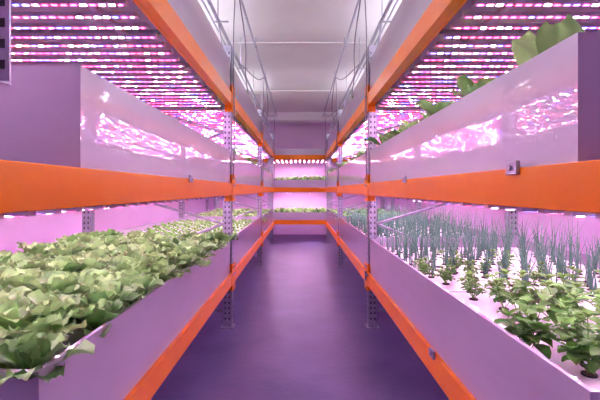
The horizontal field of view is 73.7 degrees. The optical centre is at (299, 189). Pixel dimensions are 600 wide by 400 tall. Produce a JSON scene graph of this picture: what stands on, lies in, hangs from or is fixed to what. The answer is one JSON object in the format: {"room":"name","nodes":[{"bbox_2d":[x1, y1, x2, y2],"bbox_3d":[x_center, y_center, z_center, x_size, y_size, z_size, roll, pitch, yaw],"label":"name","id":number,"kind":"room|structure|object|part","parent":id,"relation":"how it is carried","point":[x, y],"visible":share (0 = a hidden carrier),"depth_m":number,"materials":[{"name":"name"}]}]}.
{"room":"indoor vertical farm","nodes":[
{"label":"indoor vertical farm","id":0,"kind":"room"},
{"bbox_2d":[0,199,205,253],"bbox_3d":[-2.800,-0.380,4.750,0.100,3.360,13.900,0,0,0],"label":"wall","id":1,"kind":"structure","parent":0,"point":[40,228],"depth_m":4.83,"materials":[{"name":"paint"}]},
{"bbox_2d":[151,234,448,399],"bbox_3d":[0.000,1.350,4.750,5.700,0.100,14.100,0,0,0],"label":"floor","id":2,"kind":"structure","parent":0,"point":[299,332],"depth_m":3.34,"materials":[{"name":"concrete"}]},
{"bbox_2d":[0,0,274,399],"bbox_3d":[-1.347,-0.030,5.235,1.459,2.660,9.155,0,0,0],"label":"rack","id":3,"kind":"object","parent":2,"relation":"on","point":[24,186],"depth_m":1.99,"materials":[{"name":"metal"}]},
{"bbox_3d":[-0.640,-0.517,0.880,0.030,0.565,0.041,0,0,0],"label":"hanging bracket","id":4,"kind":"part","parent":3,"relation":"part of","materials":[{"name":"grey metal"}]},
{"bbox_2d":[0,196,221,218],"bbox_3d":[-1.347,0.018,2.260,1.255,0.106,2.900,0,0,0],"label":"light","id":5,"kind":"object","parent":3,"relation":"attached to","point":[53,211],"visible":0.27,"depth_m":1.32,"materials":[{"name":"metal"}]},
{"bbox_2d":[0,65,229,182],"bbox_3d":[-1.341,-0.218,2.460,1.377,0.306,2.540,0,0,0],"label":"tray","id":6,"kind":"object","parent":3,"relation":"on","point":[62,115],"visible":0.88,"depth_m":1.25,"materials":[{"name":"plastic"}]},
{"bbox_2d":[0,242,229,399],"bbox_3d":[-1.341,0.615,2.365,1.377,0.321,2.730,0,0,0],"label":"tray","id":7,"kind":"object","parent":3,"relation":"on","point":[137,337],"visible":0.4,"depth_m":1.52,"materials":[{"name":"plastic"}]},
{"bbox_2d":[0,228,238,384],"bbox_3d":[-1.303,0.426,2.329,1.570,0.202,2.876,0,0,0],"label":"crop","id":8,"kind":"object","parent":7,"relation":"in","point":[103,271],"visible":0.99,"depth_m":1.72,"materials":[{"name":"green plant"}]},
{"bbox_2d":[11,0,221,105],"bbox_3d":[-1.347,-0.822,2.260,1.255,0.106,2.900,0,0,0],"label":"light","id":9,"kind":"object","parent":3,"relation":"attached to","point":[178,87],"visible":0.74,"depth_m":2.24,"materials":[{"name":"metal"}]},
{"bbox_2d":[11,0,229,92],"bbox_3d":[-1.341,-1.058,2.260,1.377,0.306,2.940,0,0,0],"label":"tray","id":10,"kind":"object","parent":3,"relation":"on","point":[191,13],"visible":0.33,"depth_m":2.56,"materials":[{"name":"plastic"}]},
{"bbox_2d":[119,217,260,264],"bbox_3d":[-1.341,0.615,5.300,1.377,0.321,2.860,0,0,0],"label":"tray","id":11,"kind":"object","parent":3,"relation":"on","point":[248,236],"visible":0.2,"depth_m":5.28,"materials":[{"name":"plastic"}]},
{"bbox_2d":[125,218,254,234],"bbox_3d":[-1.333,0.501,5.293,1.344,0.086,2.766,0,0,0],"label":"crop","id":12,"kind":"object","parent":11,"relation":"in","point":[183,224],"visible":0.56,"depth_m":5.41,"materials":[{"name":"green plant"}]},
{"bbox_2d":[132,69,260,134],"bbox_3d":[-1.341,-1.058,5.300,1.377,0.306,2.860,0,0,0],"label":"tray","id":13,"kind":"object","parent":3,"relation":"on","point":[241,95],"visible":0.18,"depth_m":4.44,"materials":[{"name":"plastic"}]},
{"bbox_2d":[158,106,256,143],"bbox_3d":[-1.347,-0.822,5.300,1.255,0.106,2.820,0,0,0],"label":"light","id":14,"kind":"object","parent":3,"relation":"attached to","point":[210,117],"visible":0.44,"depth_m":4.50,"materials":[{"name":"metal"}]},
{"bbox_2d":[185,209,272,231],"bbox_3d":[-1.341,0.615,8.275,1.377,0.321,2.810,0,0,0],"label":"tray","id":15,"kind":"object","parent":3,"relation":"on","point":[265,225],"visible":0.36,"depth_m":7.80,"materials":[{"name":"plastic"}]},
{"bbox_2d":[197,208,272,221],"bbox_3d":[-1.302,0.482,8.190,1.428,0.151,2.700,0,0,0],"label":"crop","id":16,"kind":"object","parent":15,"relation":"in","point":[218,212],"visible":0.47,"depth_m":7.96,"materials":[{"name":"green plant"}]},
{"bbox_2d":[233,144,256,157],"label":"light","id":17,"kind":"object","parent":3,"relation":"attached to","point":[250,149],"depth_m":7.61,"materials":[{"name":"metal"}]},
{"bbox_2d":[234,153,260,185],"bbox_3d":[-1.341,-0.218,5.300,1.377,0.306,2.860,0,0,0],"label":"tray","id":18,"kind":"object","parent":3,"relation":"on","point":[246,172],"visible":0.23,"depth_m":4.79,"materials":[{"name":"plastic"}]},
{"bbox_2d":[235,147,260,165],"bbox_3d":[-1.182,-0.389,5.218,1.197,0.182,2.797,0,0,0],"label":"crop","id":19,"kind":"object","parent":18,"relation":"in","point":[248,158],"visible":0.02,"depth_m":5.52,"materials":[{"name":"green plant"}]},
{"bbox_2d":[252,120,272,151],"bbox_3d":[-1.341,-1.058,8.275,1.377,0.306,2.810,0,0,0],"label":"tray","id":20,"kind":"object","parent":3,"relation":"on","point":[268,139],"visible":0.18,"depth_m":8.04,"materials":[{"name":"plastic"}]},
{"bbox_2d":[262,149,269,157],"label":"light","id":21,"kind":"object","parent":3,"relation":"attached to","point":[265,155],"depth_m":8.93,"materials":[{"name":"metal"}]},
{"bbox_2d":[262,169,272,186],"bbox_3d":[-1.341,-0.218,8.275,1.377,0.306,2.810,0,0,0],"label":"tray","id":22,"kind":"object","parent":3,"relation":"on","point":[268,177],"visible":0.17,"depth_m":8.04,"materials":[{"name":"plastic"}]},
{"bbox_2d":[206,154,393,239],"bbox_3d":[0.000,0.150,10.850,4.870,2.300,1.080,0,0,0],"label":"rack","id":23,"kind":"object","parent":2,"relation":"on","point":[278,157],"visible":0.06,"depth_m":10.31,"materials":[{"name":"metal"}]},
{"bbox_2d":[274,211,325,219],"bbox_3d":[0.000,0.677,10.830,1.500,0.196,1.000,0,0,0],"label":"tray","id":24,"kind":"object","parent":23,"relation":"on","point":[303,215],"visible":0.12,"depth_m":10.33,"materials":[{"name":"plastic"}]},
{"bbox_2d":[274,207,325,211],"bbox_3d":[-0.012,0.552,10.862,1.608,0.199,1.071,0,0,0],"label":"crop","id":25,"kind":"object","parent":24,"relation":"in","point":[322,209],"visible":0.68,"depth_m":10.48,"materials":[{"name":"green plant"}]},
{"bbox_2d":[275,159,324,162],"bbox_3d":[0.000,-0.825,10.850,1.500,0.121,0.900,0,0,0],"label":"light","id":26,"kind":"object","parent":23,"relation":"attached to","point":[282,161],"visible":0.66,"depth_m":11.11,"materials":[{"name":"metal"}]},
{"bbox_2d":[274,180,325,186],"bbox_3d":[0.000,-0.163,10.830,1.500,0.196,1.000,0,0,0],"label":"tray","id":27,"kind":"object","parent":23,"relation":"on","point":[278,183],"visible":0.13,"depth_m":10.33,"materials":[{"name":"plastic"}]},
{"bbox_2d":[275,175,324,179],"bbox_3d":[0.028,-0.301,10.878,1.587,0.225,1.105,0,0,0],"label":"crop","id":28,"kind":"object","parent":27,"relation":"in","point":[305,177],"visible":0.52,"depth_m":10.47,"materials":[{"name":"green plant"}]},
{"bbox_2d":[275,149,324,154],"bbox_3d":[0.000,-0.983,10.830,1.500,0.156,1.000,0,0,0],"label":"tray","id":29,"kind":"object","parent":23,"relation":"on","point":[277,151],"visible":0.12,"depth_m":10.33,"materials":[{"name":"plastic"}]},
{"bbox_2d":[325,0,599,399],"bbox_3d":[1.347,-0.030,5.235,1.459,2.660,9.155,0,0,0],"label":"rack","id":30,"kind":"object","parent":2,"relation":"on","point":[571,186],"visible":0.57,"depth_m":2.03,"materials":[{"name":"metal"}]},
{"bbox_2d":[327,169,337,186],"bbox_3d":[1.341,-0.218,8.275,1.377,0.306,2.810,0,0,0],"label":"tray","id":31,"kind":"object","parent":30,"relation":"on","point":[331,177],"visible":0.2,"depth_m":8.04,"materials":[{"name":"plastic"}]},
{"bbox_2d":[330,149,337,157],"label":"light","id":32,"kind":"object","parent":30,"relation":"attached to","point":[334,155],"depth_m":8.93,"materials":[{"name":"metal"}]},
{"bbox_2d":[327,120,347,151],"bbox_3d":[1.341,-1.058,8.275,1.377,0.306,2.810,0,0,0],"label":"tray","id":33,"kind":"object","parent":30,"relation":"on","point":[332,136],"visible":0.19,"depth_m":8.04,"materials":[{"name":"plastic"}]},
{"bbox_2d":[339,153,365,185],"bbox_3d":[1.341,-0.218,5.300,1.377,0.306,2.860,0,0,0],"label":"tray","id":34,"kind":"object","parent":30,"relation":"on","point":[353,172],"visible":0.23,"depth_m":4.84,"materials":[{"name":"plastic"}]},
{"bbox_2d":[335,148,366,165],"bbox_3d":[1.171,-0.397,5.226,1.204,0.198,2.780,0,0,0],"label":"crop","id":35,"kind":"object","parent":34,"relation":"in","point":[360,152],"visible":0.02,"depth_m":4.91,"materials":[{"name":"green plant"}]},
{"bbox_2d":[343,144,366,157],"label":"light","id":36,"kind":"object","parent":30,"relation":"attached to","point":[349,149],"depth_m":7.49,"materials":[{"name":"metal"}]},
{"bbox_2d":[327,209,412,231],"bbox_3d":[1.341,0.615,8.275,1.377,0.321,2.810,0,0,0],"label":"tray","id":37,"kind":"object","parent":30,"relation":"on","point":[331,221],"visible":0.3,"depth_m":8.04,"materials":[{"name":"plastic"}]},
{"bbox_2d":[327,208,397,218],"bbox_3d":[1.314,0.481,8.210,1.420,0.146,2.742,0,0,0],"label":"crop","id":38,"kind":"object","parent":37,"relation":"in","point":[335,211],"visible":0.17,"depth_m":8.34,"materials":[{"name":"green plant"}]},
{"bbox_2d":[343,106,425,143],"bbox_3d":[1.347,-0.822,5.300,1.255,0.106,2.820,0,0,0],"label":"light","id":39,"kind":"object","parent":30,"relation":"attached to","point":[389,117],"visible":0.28,"depth_m":4.49,"materials":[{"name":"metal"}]},
{"bbox_2d":[339,69,453,134],"bbox_3d":[1.341,-1.058,5.300,1.377,0.306,2.860,0,0,0],"label":"tray","id":40,"kind":"object","parent":30,"relation":"on","point":[353,104],"visible":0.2,"depth_m":4.54,"materials":[{"name":"plastic"}]},
{"bbox_2d":[402,176,406,182],"bbox_3d":[0.624,-0.065,2.400,0.018,0.040,0.060,0,0,0],"label":"clip","id":41,"kind":"object","parent":30,"relation":"attached to","point":[404,178],"visible":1,"depth_m":2.38,"materials":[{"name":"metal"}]},
{"bbox_2d":[339,217,503,264],"bbox_3d":[1.341,0.615,5.300,1.377,0.321,2.860,0,0,0],"label":"tray","id":42,"kind":"object","parent":30,"relation":"on","point":[356,241],"visible":0.13,"depth_m":4.81,"materials":[{"name":"plastic"}]},
{"bbox_2d":[345,202,499,236],"bbox_3d":[1.359,0.335,5.250,1.572,0.391,2.878,0,0,0],"label":"crop","id":43,"kind":"object","parent":42,"relation":"in","point":[362,221],"visible":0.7,"depth_m":4.73,"materials":[{"name":"green plant"}]},
{"bbox_2d":[429,347,434,359],"bbox_3d":[0.624,0.775,1.900,0.018,0.040,0.060,0,0,0],"label":"clip","id":44,"kind":"object","parent":30,"relation":"attached to","point":[431,351],"visible":1,"depth_m":1.89,"materials":[{"name":"metal"}]},
{"bbox_2d":[370,32,599,182],"bbox_3d":[1.341,-0.218,2.335,1.377,0.306,2.790,0,0,0],"label":"tray","id":45,"kind":"object","parent":30,"relation":"on","point":[545,110],"visible":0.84,"depth_m":1.20,"materials":[{"name":"plastic"}]},
{"bbox_2d":[364,13,599,144],"bbox_3d":[0.790,-0.408,2.322,0.366,0.220,2.556,0,0,-2],"label":"crop","id":46,"kind":"object","parent":45,"relation":"in","point":[529,45],"visible":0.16,"depth_m":1.27,"materials":[{"name":"green plant"}]},
{"bbox_2d":[370,239,599,399],"bbox_3d":[1.341,0.615,2.315,1.377,0.321,2.830,0,0,0],"label":"tray","id":47,"kind":"object","parent":30,"relation":"on","point":[492,363],"visible":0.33,"depth_m":1.66,"materials":[{"name":"plastic"}]},
{"bbox_2d":[378,210,599,293],"bbox_3d":[1.373,0.338,2.650,1.465,0.386,2.167,0,0,0],"label":"crop","id":48,"kind":"object","parent":47,"relation":"in","point":[413,246],"visible":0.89,"depth_m":2.73,"materials":[{"name":"green plant"}]},
{"bbox_2d":[413,249,587,307],"bbox_3d":[1.039,0.447,2.184,0.716,0.164,0.941,0,0,0],"label":"crop","id":49,"kind":"object","parent":47,"relation":"on","point":[495,285],"visible":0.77,"depth_m":2.22,"materials":[{"name":"green plant"}]},
{"bbox_2d":[494,268,599,373],"bbox_3d":[1.304,0.424,1.324,1.301,0.209,0.924,0,0,3],"label":"crop","id":50,"kind":"object","parent":47,"relation":"on","point":[563,311],"visible":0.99,"depth_m":1.32,"materials":[{"name":"green plant"}]},
{"bbox_2d":[370,0,599,92],"bbox_3d":[1.341,-1.058,2.260,1.377,0.306,2.940,0,0,0],"label":"tray","id":51,"kind":"object","parent":30,"relation":"on","point":[408,13],"visible":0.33,"depth_m":2.56,"materials":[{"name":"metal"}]},
{"bbox_2d":[378,0,599,105],"bbox_3d":[1.347,-0.822,2.260,1.255,0.106,2.900,0,0,0],"label":"light","id":52,"kind":"object","parent":30,"relation":"attached to","point":[421,87],"visible":0.56,"depth_m":2.14,"materials":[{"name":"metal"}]},
{"bbox_2d":[378,196,599,218],"bbox_3d":[1.347,0.018,2.260,1.255,0.106,2.900,0,0,0],"label":"light","id":53,"kind":"object","parent":30,"relation":"attached to","point":[543,211],"visible":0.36,"depth_m":1.32,"materials":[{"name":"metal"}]},
{"bbox_2d":[506,160,519,174],"bbox_3d":[0.624,-0.065,1.180,0.018,0.040,0.060,0,0,0],"label":"clip","id":54,"kind":"object","parent":30,"relation":"attached to","point":[512,167],"visible":1,"depth_m":1.16,"materials":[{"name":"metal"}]},
{"bbox_2d":[198,0,401,111],"bbox_3d":[0.000,-2.110,4.750,5.700,0.100,14.100,0,0,0],"label":"ceiling","id":55,"kind":"structure","parent":0,"point":[286,66],"depth_m":5.66,"materials":[{"name":"paint"}]},
{"bbox_2d":[201,0,277,132],"bbox_3d":[-0.730,-1.529,4.750,0.300,1.061,13.700,0,0,0],"label":"conduit","id":56,"kind":"object","parent":55,"relation":"attached to","point":[220,26],"visible":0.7,"depth_m":5.03,"materials":[{"name":"metal"}]},
{"bbox_2d":[233,0,234,178],"bbox_3d":[-0.611,-1.015,3.740,0.033,1.830,0.010,0,0,0],"label":"power cable","id":57,"kind":"object","parent":56,"relation":"hanging from","point":[234,0],"visible":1,"depth_m":3.74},
{"bbox_2d":[239,0,248,93],"bbox_3d":[-0.617,-1.564,4.574,0.052,0.741,1.358,0,0,-3],"label":"power cable","id":58,"kind":"object","parent":56,"relation":"attached to","point":[239,0],"visible":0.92,"depth_m":4.21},
{"bbox_2d":[241,64,264,79],"bbox_3d":[-0.648,-1.773,6.046,0.096,0.327,1.514,0,0,7],"label":"power cable","id":59,"kind":"object","parent":56,"relation":"attached to","point":[241,64],"visible":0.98,"depth_m":5.57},
{"bbox_2d":[263,77,264,178],"bbox_3d":[-0.611,-1.015,6.740,0.033,1.830,0.010,0,0,0],"label":"power cable","id":60,"kind":"object","parent":56,"relation":"hanging from","point":[264,77],"visible":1,"depth_m":6.74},
{"bbox_2d":[265,79,267,129],"bbox_3d":[-0.617,-1.564,7.574,0.052,0.741,1.358,0,0,-3],"label":"power cable","id":61,"kind":"object","parent":56,"relation":"attached to","point":[265,79],"visible":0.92,"depth_m":7.15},
{"bbox_2d":[274,120,274,185],"bbox_3d":[-0.611,-1.015,9.690,0.033,1.830,0.010,0,0,0],"label":"power cable","id":62,"kind":"object","parent":56,"relation":"hanging from","point":[274,120],"visible":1,"depth_m":9.69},
{"bbox_2d":[220,42,377,43],"bbox_3d":[0.000,-2.054,5.600,5.500,0.012,0.060,0,0,0],"label":"trim","id":63,"kind":"structure","parent":55,"relation":"attached to","point":[220,42],"depth_m":5.59,"materials":[{"name":"paint"}]},
{"bbox_2d":[248,90,353,91],"bbox_3d":[0.000,-2.054,8.300,5.500,0.012,0.060,0,0,0],"label":"trim","id":64,"kind":"structure","parent":55,"relation":"attached to","point":[249,90],"depth_m":8.32,"materials":[{"name":"paint"}]},
{"bbox_2d":[322,0,398,132],"bbox_3d":[0.740,-1.529,4.750,0.320,1.061,13.700,0,0,0],"label":"conduit","id":65,"kind":"object","parent":55,"relation":"attached to","point":[379,26],"visible":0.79,"depth_m":5.03,"materials":[{"name":"metal"}]},
{"bbox_2d":[325,120,325,185],"bbox_3d":[0.611,-1.015,9.690,0.033,1.830,0.010,0,0,0],"label":"power cable","id":66,"kind":"object","parent":65,"relation":"hanging from","point":[325,120],"visible":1,"depth_m":9.69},
{"bbox_2d":[332,79,334,129],"bbox_3d":[0.617,-1.564,7.574,0.052,0.741,1.358,0,0,3],"label":"power cable","id":67,"kind":"object","parent":65,"relation":"attached to","point":[334,79],"visible":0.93,"depth_m":7.15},
{"bbox_2d":[335,77,336,178],"bbox_3d":[0.611,-1.015,6.740,0.033,1.830,0.010,0,0,0],"label":"power cable","id":68,"kind":"object","parent":65,"relation":"hanging from","point":[335,77],"visible":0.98,"depth_m":6.74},
{"bbox_2d":[335,64,358,79],"bbox_3d":[0.648,-1.773,6.046,0.096,0.327,1.514,0,0,-7],"label":"power cable","id":69,"kind":"object","parent":65,"relation":"attached to","point":[358,64],"visible":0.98,"depth_m":5.57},
{"bbox_2d":[351,0,360,93],"bbox_3d":[0.617,-1.564,4.574,0.052,0.741,1.358,0,0,3],"label":"power cable","id":70,"kind":"object","parent":65,"relation":"attached to","point":[360,0],"visible":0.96,"depth_m":4.22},
{"bbox_2d":[365,0,366,178],"bbox_3d":[0.611,-1.015,3.740,0.033,1.830,0.010,0,0,0],"label":"power cable","id":71,"kind":"object","parent":65,"relation":"hanging from","point":[365,0],"visible":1,"depth_m":3.74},
{"bbox_2d":[209,123,390,233],"bbox_3d":[0.000,-0.380,11.750,5.700,3.360,0.100,0,0,0],"label":"wall","id":72,"kind":"structure","parent":0,"point":[287,135],"depth_m":11.70,"materials":[{"name":"paint"}]},
{"bbox_2d":[262,112,337,122],"bbox_3d":[0.000,-1.950,10.800,5.500,0.220,0.400,0,0,0],"label":"beam","id":73,"kind":"structure","parent":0,"point":[283,117],"depth_m":10.60,"materials":[{"name":"white metal"}]},
{"bbox_2d":[394,199,599,256],"bbox_3d":[2.800,-0.380,4.750,0.100,3.360,13.900,0,0,0],"label":"wall","id":74,"kind":"structure","parent":0,"point":[591,227],"depth_m":4.71,"materials":[{"name":"paint"}]}
]}

